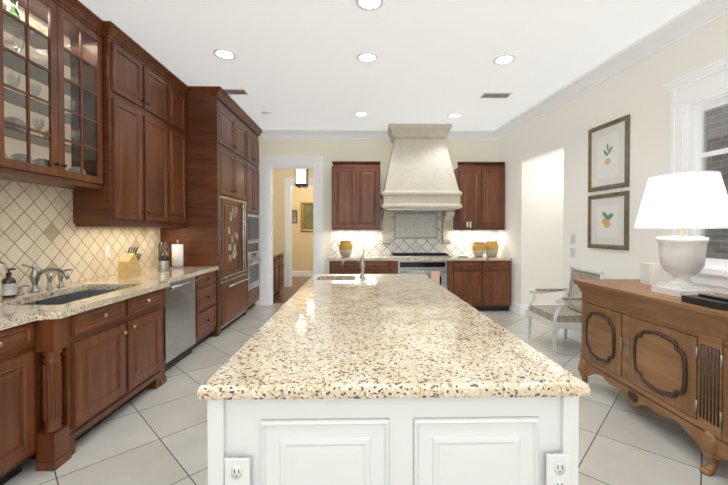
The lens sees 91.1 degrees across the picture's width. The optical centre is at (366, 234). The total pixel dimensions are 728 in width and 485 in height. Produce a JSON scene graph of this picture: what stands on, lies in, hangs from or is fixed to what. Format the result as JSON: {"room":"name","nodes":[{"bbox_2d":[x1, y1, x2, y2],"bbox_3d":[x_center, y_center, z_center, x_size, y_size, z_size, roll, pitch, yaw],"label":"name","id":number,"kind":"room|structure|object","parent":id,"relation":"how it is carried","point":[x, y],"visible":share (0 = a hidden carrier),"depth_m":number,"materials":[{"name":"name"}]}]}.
{"room":"kitchen","nodes":[
{"label":"kitchen","id":0,"kind":"room"},
{"bbox_2d":[3,277,727,484],"bbox_3d":[0.725,1.323,4.354,7.473,0.094,12.258,0,1,-1],"label":"floor","id":1,"kind":"structure","parent":0,"point":[158,436],"depth_m":2.30,"materials":[{"name":"tile"}]},
{"bbox_2d":[0,320,43,484],"bbox_3d":[-2.154,0.889,1.738,0.705,0.836,0.441,0,1,-1],"label":"base cabinet","id":2,"kind":"object","parent":1,"relation":"on","point":[21,346],"depth_m":1.88,"materials":[{"name":"brown wood"}]},
{"bbox_2d":[0,266,218,330],"bbox_3d":[-2.112,0.530,2.543,0.819,0.227,3.805,0,1,-1],"label":"countertop","id":3,"kind":"structure","parent":2,"relation":"on","point":[98,292],"depth_m":2.64,"materials":[{"name":"beige stone"}]},
{"bbox_2d":[1,268,16,297],"bbox_3d":[-2.369,0.321,2.371,0.079,0.195,0.073,0,1,-1],"label":"soap bottle","id":4,"kind":"object","parent":3,"relation":"on","point":[8,286],"visible":0.96,"depth_m":2.35,"materials":[{"name":"brown"}]},
{"bbox_2d":[0,261,72,294],"bbox_3d":[-2.290,0.288,2.549,0.279,0.256,0.608,0,1,-1],"label":"sink faucet","id":5,"kind":"object","parent":3,"relation":"on","point":[34,275],"visible":1,"depth_m":2.58,"materials":[{"name":"grey metal"}]},
{"bbox_2d":[118,247,140,277],"bbox_3d":[-2.285,0.265,3.466,0.103,0.281,0.212,0,1,-1],"label":"knife block","id":6,"kind":"object","parent":3,"relation":"on","point":[129,266],"visible":1,"depth_m":3.40,"materials":[{"name":"brown wood"}]},
{"bbox_2d":[158,242,168,270],"bbox_3d":[-2.253,0.239,3.971,0.117,0.320,0.117,0,1,-1],"label":"utensil holder","id":7,"kind":"object","parent":3,"relation":"on","point":[163,262],"visible":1,"depth_m":3.94,"materials":[{"name":"grey metal"}]},
{"bbox_2d":[170,240,184,267],"bbox_3d":[-2.239,0.230,4.244,0.160,0.331,0.157,0,1,-1],"label":"paper towel holder","id":8,"kind":"object","parent":3,"relation":"on","point":[177,255],"visible":1,"depth_m":4.19,"materials":[{"name":"white paper"}]},
{"bbox_2d":[24,290,91,326],"bbox_3d":[-2.412,0.879,2.546,0.221,0.836,0.831,0,1,-1],"label":"base cabinet","id":9,"kind":"object","parent":1,"relation":"on","point":[47,323],"depth_m":2.05,"materials":[{"name":"brown wood"}]},
{"bbox_2d":[44,315,147,454],"bbox_3d":[-2.069,0.987,2.555,0.465,0.619,0.831,0,1,-1],"label":"base cabinet","id":10,"kind":"object","parent":1,"relation":"on","point":[67,383],"depth_m":2.22,"materials":[{"name":"brown wood"}]},
{"bbox_2d":[128,271,215,354],"bbox_3d":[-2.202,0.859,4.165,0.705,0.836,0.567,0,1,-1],"label":"base cabinet","id":11,"kind":"object","parent":1,"relation":"on","point":[152,304],"depth_m":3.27,"materials":[{"name":"brown wood"}]},
{"bbox_2d":[164,276,198,371],"bbox_3d":[-2.110,0.867,3.575,0.626,0.833,0.606,0,1,-1],"label":"dishwasher","id":12,"kind":"object","parent":1,"relation":"on","point":[179,326],"visible":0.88,"depth_m":3.54,"materials":[{"name":"silver metal"}]},
{"bbox_2d":[219,195,250,331],"bbox_3d":[-2.159,0.381,5.034,0.770,1.770,1.060,0,1,-1],"label":"refrigerator","id":13,"kind":"object","parent":1,"relation":"on","point":[233,260],"visible":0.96,"depth_m":4.89,"materials":[{"name":"brown wood"}]},
{"bbox_2d":[216,284,258,315],"bbox_3d":[-2.233,1.080,5.964,0.714,0.352,0.729,0,1,-1],"label":"base cabinet","id":14,"kind":"object","parent":1,"relation":"on","point":[253,295],"depth_m":5.80,"materials":[{"name":"brown wood"}]},
{"bbox_2d":[273,254,283,296],"bbox_3d":[-2.224,0.824,7.063,0.988,0.837,1.184,0,1,-1],"label":"base cabinet","id":15,"kind":"object","parent":1,"relation":"on","point":[278,284],"visible":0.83,"depth_m":7.17,"materials":[{"name":"brown wood"}]},
{"bbox_2d":[273,251,284,255],"bbox_3d":[-2.234,0.383,7.071,0.987,0.042,1.213,0,1,-1],"label":"countertop","id":16,"kind":"structure","parent":15,"relation":"on","point":[275,253],"depth_m":7.18,"materials":[{"name":"beige stone"}]},
{"bbox_2d":[329,261,396,273],"bbox_3d":[-0.047,0.836,6.055,1.102,0.836,0.629,0,1,-1],"label":"base cabinet","id":17,"kind":"object","parent":1,"relation":"on","point":[349,267],"depth_m":5.74,"materials":[{"name":"brown wood"}]},
{"bbox_2d":[207,397,578,484],"bbox_3d":[0.064,0.884,2.133,1.110,0.836,2.148,0,1,-1],"label":"base cabinet","id":18,"kind":"object","parent":1,"relation":"on","point":[458,441],"visible":0.46,"depth_m":1.04,"materials":[{"name":"white paint"}]},
{"bbox_2d":[224,457,249,484],"bbox_3d":[-0.378,0.719,1.043,0.075,0.132,0.008,0,1,-1],"label":"outlet","id":19,"kind":"object","parent":18,"relation":"attached to","point":[236,470],"depth_m":1.04,"materials":[{"name":"white plastic"}]},
{"bbox_2d":[197,274,590,399],"bbox_3d":[0.059,0.523,2.352,1.137,0.208,2.641,0,1,-1],"label":"countertop","id":20,"kind":"structure","parent":18,"relation":"on","point":[344,336],"depth_m":1.31,"materials":[{"name":"beige stone"}]},
{"bbox_2d":[340,249,364,277],"bbox_3d":[-0.125,0.274,3.359,0.234,0.264,0.081,0,1,-1],"label":"island faucet","id":21,"kind":"object","parent":20,"relation":"on","point":[361,261],"visible":1,"depth_m":3.33,"materials":[{"name":"grey metal"}]},
{"bbox_2d":[546,453,570,484],"bbox_3d":[0.574,0.719,1.062,0.075,0.132,0.008,0,1,-1],"label":"outlet","id":22,"kind":"object","parent":18,"relation":"attached to","point":[558,470],"depth_m":1.06,"materials":[{"name":"white plastic"}]},
{"bbox_2d":[398,261,446,288],"bbox_3d":[0.906,0.789,6.009,0.794,0.736,0.613,0,1,-1],"label":"range oven","id":23,"kind":"object","parent":1,"relation":"on","point":[435,271],"visible":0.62,"depth_m":5.77,"materials":[{"name":"silver metal"}]},
{"bbox_2d":[447,261,511,310],"bbox_3d":[1.831,0.836,6.092,1.050,0.836,0.629,0,1,-1],"label":"base cabinet","id":24,"kind":"object","parent":1,"relation":"on","point":[482,285],"depth_m":5.78,"materials":[{"name":"brown wood"}]},
{"bbox_2d":[327,255,512,260],"bbox_3d":[0.865,0.396,6.059,2.981,0.042,0.645,0,1,-1],"label":"countertop","id":25,"kind":"structure","parent":24,"relation":"on","point":[390,258],"depth_m":5.75,"materials":[{"name":"beige stone"}]},
{"bbox_2d":[337,241,353,256],"bbox_3d":[-0.348,0.239,6.077,0.291,0.268,0.229,0,1,-1],"label":"jar","id":26,"kind":"object","parent":25,"relation":"on","point":[345,248],"visible":1,"depth_m":6.00,"materials":[{"name":"ceramic"}]},
{"bbox_2d":[390,253,450,257],"bbox_3d":[0.898,0.348,6.038,0.968,0.052,0.470,0,1,-1],"label":"gas cooktop","id":27,"kind":"object","parent":25,"relation":"in","point":[419,255],"visible":1,"depth_m":5.88,"materials":[{"name":"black metal"}]},
{"bbox_2d":[471,242,485,255],"bbox_3d":[1.926,0.251,6.123,0.263,0.243,0.208,0,1,-1],"label":"jar","id":28,"kind":"object","parent":25,"relation":"on","point":[478,248],"visible":1,"depth_m":6.05,"materials":[{"name":"ceramic"}]},
{"bbox_2d":[484,241,499,255],"bbox_3d":[2.160,0.245,6.155,0.277,0.256,0.218,0,1,-1],"label":"jar","id":29,"kind":"object","parent":25,"relation":"on","point":[491,248],"visible":0.98,"depth_m":6.08,"materials":[{"name":"ceramic"}]},
{"bbox_2d":[526,266,604,355],"bbox_3d":[2.247,0.835,4.077,0.565,0.886,0.624,0,1,-1],"label":"armchair","id":30,"kind":"object","parent":1,"relation":"on","point":[555,318],"visible":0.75,"depth_m":3.98,"materials":[{"name":"paint"}]},
{"bbox_2d":[568,284,581,312],"bbox_3d":[2.394,0.704,3.984,0.122,0.312,0.320,0,1,-1],"label":"chair pillow","id":31,"kind":"object","parent":30,"relation":"on","point":[576,292],"visible":0.43,"depth_m":4.00,"materials":[{"name":"beige fabric"}]},
{"bbox_2d":[572,279,727,475],"bbox_3d":[2.127,0.860,1.950,0.590,0.905,2.397,0,1,-1],"label":"buffet","id":32,"kind":"object","parent":1,"relation":"on","point":[664,355],"visible":0.98,"depth_m":2.25,"materials":[{"name":"brown wood"}]},
{"bbox_2d":[640,263,662,284],"bbox_3d":[2.282,0.313,2.858,0.113,0.164,0.113,0,1,-1],"label":"speaker","id":33,"kind":"object","parent":32,"relation":"on","point":[651,273],"visible":0.85,"depth_m":2.81},
{"bbox_2d":[634,171,727,296],"bbox_3d":[2.122,0.002,2.400,0.521,0.799,0.521,0,1,-1],"label":"table lamp","id":34,"kind":"object","parent":32,"relation":"on","point":[681,201],"visible":1,"depth_m":2.29,"materials":[{"name":"stone"}]},
{"bbox_2d":[681,293,727,310],"bbox_3d":[1.988,0.377,2.035,0.169,0.056,0.244,0,1,-1],"label":"book","id":35,"kind":"object","parent":32,"relation":"on","point":[713,301],"visible":1,"depth_m":2.02,"materials":[{"name":"black"}]},
{"bbox_2d":[78,0,700,129],"bbox_3d":[0.924,-1.830,2.340,7.153,0.094,8.300,0,1,-1],"label":"ceiling","id":36,"kind":"structure","parent":0,"point":[295,64],"depth_m":3.47,"materials":[{"name":"white paint"}]},
{"bbox_2d":[213,49,235,59],"bbox_3d":[-1.408,-1.793,3.558,0.215,0.008,0.215,0,1,-25],"label":"recessed light","id":37,"kind":"object","parent":36,"relation":"in","point":[225,54],"depth_m":3.56,"materials":[{"name":"white paint"}]},
{"bbox_2d":[223,89,247,94],"bbox_3d":[-1.696,-1.802,4.512,0.357,0.013,0.169,0,1,-1],"label":"ceiling vent","id":38,"kind":"object","parent":36,"relation":"in","point":[229,91],"depth_m":4.49,"materials":[{"name":"white metal"}]},
{"bbox_2d":[295,169,308,187],"bbox_3d":[-1.328,-1.284,7.356,0.263,0.648,0.263,0,1,-1],"label":"pendant lantern","id":39,"kind":"object","parent":36,"relation":"hanging from","point":[300,178],"visible":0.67,"depth_m":7.25,"materials":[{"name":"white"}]},
{"bbox_2d":[354,112,367,116],"bbox_3d":[-0.072,-1.816,5.390,0.215,0.008,0.215,0,1,-10],"label":"recessed light","id":40,"kind":"object","parent":36,"relation":"in","point":[361,114],"depth_m":5.40,"materials":[{"name":"white paint"}]},
{"bbox_2d":[357,52,377,62],"bbox_3d":[0.010,-1.794,3.625,0.215,0.008,0.215,0,1,-25],"label":"recessed light","id":41,"kind":"object","parent":36,"relation":"in","point":[364,57],"depth_m":3.62,"materials":[{"name":"white paint"}]},
{"bbox_2d":[356,0,383,10],"bbox_3d":[0.028,-1.783,2.741,0.215,0.008,0.215,0,1,-10],"label":"recessed light","id":42,"kind":"object","parent":36,"relation":"in","point":[368,5],"depth_m":2.77,"materials":[{"name":"white paint"}]},
{"bbox_2d":[448,113,461,117],"bbox_3d":[1.356,-1.816,5.465,0.215,0.008,0.215,0,1,-22],"label":"recessed light","id":43,"kind":"object","parent":36,"relation":"in","point":[455,115],"depth_m":5.45,"materials":[{"name":"white paint"}]},
{"bbox_2d":[480,92,511,97],"bbox_3d":[1.683,-1.804,4.635,0.357,0.013,0.169,0,1,-1],"label":"ceiling vent","id":44,"kind":"object","parent":36,"relation":"in","point":[484,95],"depth_m":4.62,"materials":[{"name":"white metal"}]},
{"bbox_2d":[493,54,515,64],"bbox_3d":[1.419,-1.795,3.672,0.215,0.008,0.215,0,1,-7],"label":"recessed light","id":45,"kind":"object","parent":36,"relation":"in","point":[507,58],"depth_m":3.66,"materials":[{"name":"white paint"}]},
{"bbox_2d":[255,13,727,310],"bbox_3d":[0.845,-0.264,4.225,7.238,3.083,12.294,0,1,-1],"label":"wall","id":46,"kind":"structure","parent":0,"point":[544,157],"depth_m":5.02,"materials":[{"name":"white paint"}]},
{"bbox_2d":[0,0,102,189],"bbox_3d":[-2.365,-1.032,2.600,0.299,1.302,0.928,0,1,-1],"label":"upper cabinet","id":47,"kind":"object","parent":46,"relation":"attached to","point":[51,119],"visible":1,"depth_m":2.62,"materials":[{"name":"brown wood"}]},
{"bbox_2d":[0,179,160,294],"bbox_3d":[-2.515,-0.012,2.528,0.013,0.857,3.805,0,1,-1],"label":"tile backsplash","id":48,"kind":"structure","parent":46,"relation":"attached to","point":[39,230],"depth_m":2.89,"materials":[{"name":"tile"}]},
{"bbox_2d":[73,24,171,227],"bbox_3d":[-2.366,-0.949,3.530,0.333,1.693,0.924,0,1,-1],"label":"upper cabinet","id":49,"kind":"object","parent":46,"relation":"attached to","point":[144,92],"depth_m":3.35,"materials":[{"name":"brown wood"}]},
{"bbox_2d":[172,76,187,227],"bbox_3d":[-2.379,-0.958,4.207,0.333,1.693,0.430,0,1,-1],"label":"upper cabinet","id":50,"kind":"object","parent":46,"relation":"attached to","point":[179,91],"depth_m":4.23,"materials":[{"name":"brown wood"}]},
{"bbox_2d":[185,96,247,203],"bbox_3d":[-2.215,-1.163,5.022,0.714,1.299,1.100,0,1,-1],"label":"upper cabinet","id":51,"kind":"object","parent":46,"relation":"attached to","point":[222,150],"depth_m":4.44,"materials":[{"name":"brown wood"}]},
{"bbox_2d":[200,126,258,215],"bbox_3d":[-2.233,-1.082,5.938,0.714,1.483,0.729,0,1,-1],"label":"upper cabinet","id":52,"kind":"object","parent":46,"relation":"attached to","point":[253,143],"depth_m":5.89,"materials":[{"name":"brown wood"}]},
{"bbox_2d":[246,214,262,290],"bbox_3d":[-2.103,0.281,5.957,0.585,1.236,0.650,0,1,-1],"label":"wall oven","id":53,"kind":"object","parent":52,"relation":"in","point":[253,269],"visible":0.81,"depth_m":5.92,"materials":[{"name":"silver metal"}]},
{"bbox_2d":[260,156,323,304],"bbox_3d":[-1.312,-0.066,6.381,1.119,2.634,0.172,0,1,-1],"label":"door frame","id":54,"kind":"structure","parent":46,"relation":"attached to","point":[268,164],"depth_m":6.27,"materials":[{"name":"white paint"}]},
{"bbox_2d":[292,271,312,276],"bbox_3d":[-1.648,1.124,10.237,2.303,0.160,0.017,0,1,-1],"label":"baseboard","id":55,"kind":"structure","parent":46,"relation":"attached to","point":[294,273],"depth_m":10.23,"materials":[{"name":"white paint"}]},
{"bbox_2d":[332,161,379,229],"bbox_3d":[-0.174,-0.657,6.162,0.822,1.152,0.373,0,1,-1],"label":"upper cabinet","id":56,"kind":"object","parent":46,"relation":"attached to","point":[355,195],"visible":1,"depth_m":6.01,"materials":[{"name":"brown wood"}]},
{"bbox_2d":[262,129,493,139],"bbox_3d":[0.205,-1.759,6.284,4.020,0.141,0.122,0,1,-1],"label":"crown molding","id":57,"kind":"structure","parent":46,"relation":"attached to","point":[267,133],"depth_m":6.28,"materials":[{"name":"white paint"}]},
{"bbox_2d":[331,210,496,254],"bbox_3d":[0.862,-0.035,6.365,2.976,0.810,0.023,0,1,-1],"label":"tile backsplash","id":58,"kind":"structure","parent":46,"relation":"attached to","point":[416,232],"depth_m":6.36,"materials":[{"name":"white tile"}]},
{"bbox_2d":[380,123,461,243],"bbox_3d":[0.898,-0.826,6.050,1.297,2.000,0.618,0,1,-1],"label":"range hood","id":59,"kind":"object","parent":46,"relation":"attached to","point":[420,175],"visible":0.98,"depth_m":5.88,"materials":[{"name":"stone"}]},
{"bbox_2d":[453,162,504,229],"bbox_3d":[1.953,-0.657,6.200,0.800,1.152,0.365,0,1,-1],"label":"upper cabinet","id":60,"kind":"object","parent":46,"relation":"attached to","point":[481,186],"visible":1,"depth_m":6.05,"materials":[{"name":"brown wood"}]},
{"bbox_2d":[515,303,562,314],"bbox_3d":[3.044,1.179,5.654,1.299,0.160,0.118,0,1,-1],"label":"baseboard","id":61,"kind":"structure","parent":46,"relation":"attached to","point":[519,309],"depth_m":5.61,"materials":[{"name":"white paint"}]},
{"bbox_2d":[560,329,581,342],"bbox_3d":[2.786,1.229,1.599,0.454,0.160,6.183,0,1,-1],"label":"baseboard","id":62,"kind":"structure","parent":46,"relation":"attached to","point":[574,334],"depth_m":4.33,"materials":[{"name":"white paint"}]},
{"bbox_2d":[570,234,574,243],"bbox_3d":[2.530,0.054,4.379,0.010,0.113,0.085,0,1,-4],"label":"switch plate","id":63,"kind":"object","parent":46,"relation":"attached to","point":[572,240],"depth_m":4.38,"materials":[{"name":"white plastic"}]},
{"bbox_2d":[570,248,574,256],"bbox_3d":[2.530,0.218,4.381,0.010,0.113,0.085,0,1,-4],"label":"switch plate","id":64,"kind":"object","parent":46,"relation":"attached to","point":[572,250],"depth_m":4.37,"materials":[{"name":"white plastic"}]},
{"bbox_2d":[587,191,629,249],"bbox_3d":[2.571,-0.142,3.818,0.026,0.592,0.555,0,1,-5],"label":"picture","id":65,"kind":"object","parent":46,"relation":"attached to","point":[608,217],"visible":0.98,"depth_m":3.79,"materials":[{"name":"white paper"}]},
{"bbox_2d":[588,114,629,191],"bbox_3d":[2.571,-0.835,3.810,0.026,0.710,0.555,0,1,-5],"label":"picture","id":66,"kind":"object","parent":46,"relation":"attached to","point":[609,149],"visible":1,"depth_m":3.78,"materials":[{"name":"white paper"}]},
{"bbox_2d":[494,0,727,139],"bbox_3d":[2.650,-1.713,2.428,0.668,0.141,7.931,0,1,-1],"label":"crown molding","id":67,"kind":"structure","parent":46,"relation":"attached to","point":[697,16],"depth_m":3.46,"materials":[{"name":"white paint"}]},
{"bbox_2d":[663,56,727,287],"bbox_3d":[2.760,-0.448,2.237,0.197,1.694,1.777,0,1,-5],"label":"window","id":68,"kind":"structure","parent":46,"relation":"in","point":[691,93],"depth_m":2.90,"materials":[{"name":"white paint"}]},
{"label":"outside","id":69,"kind":"structure","parent":0,"visible":0},
{"bbox_2d":[705,105,727,258],"bbox_3d":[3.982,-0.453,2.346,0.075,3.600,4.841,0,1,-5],"label":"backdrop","id":70,"kind":"structure","parent":69,"point":[718,142],"depth_m":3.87,"materials":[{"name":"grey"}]}
]}

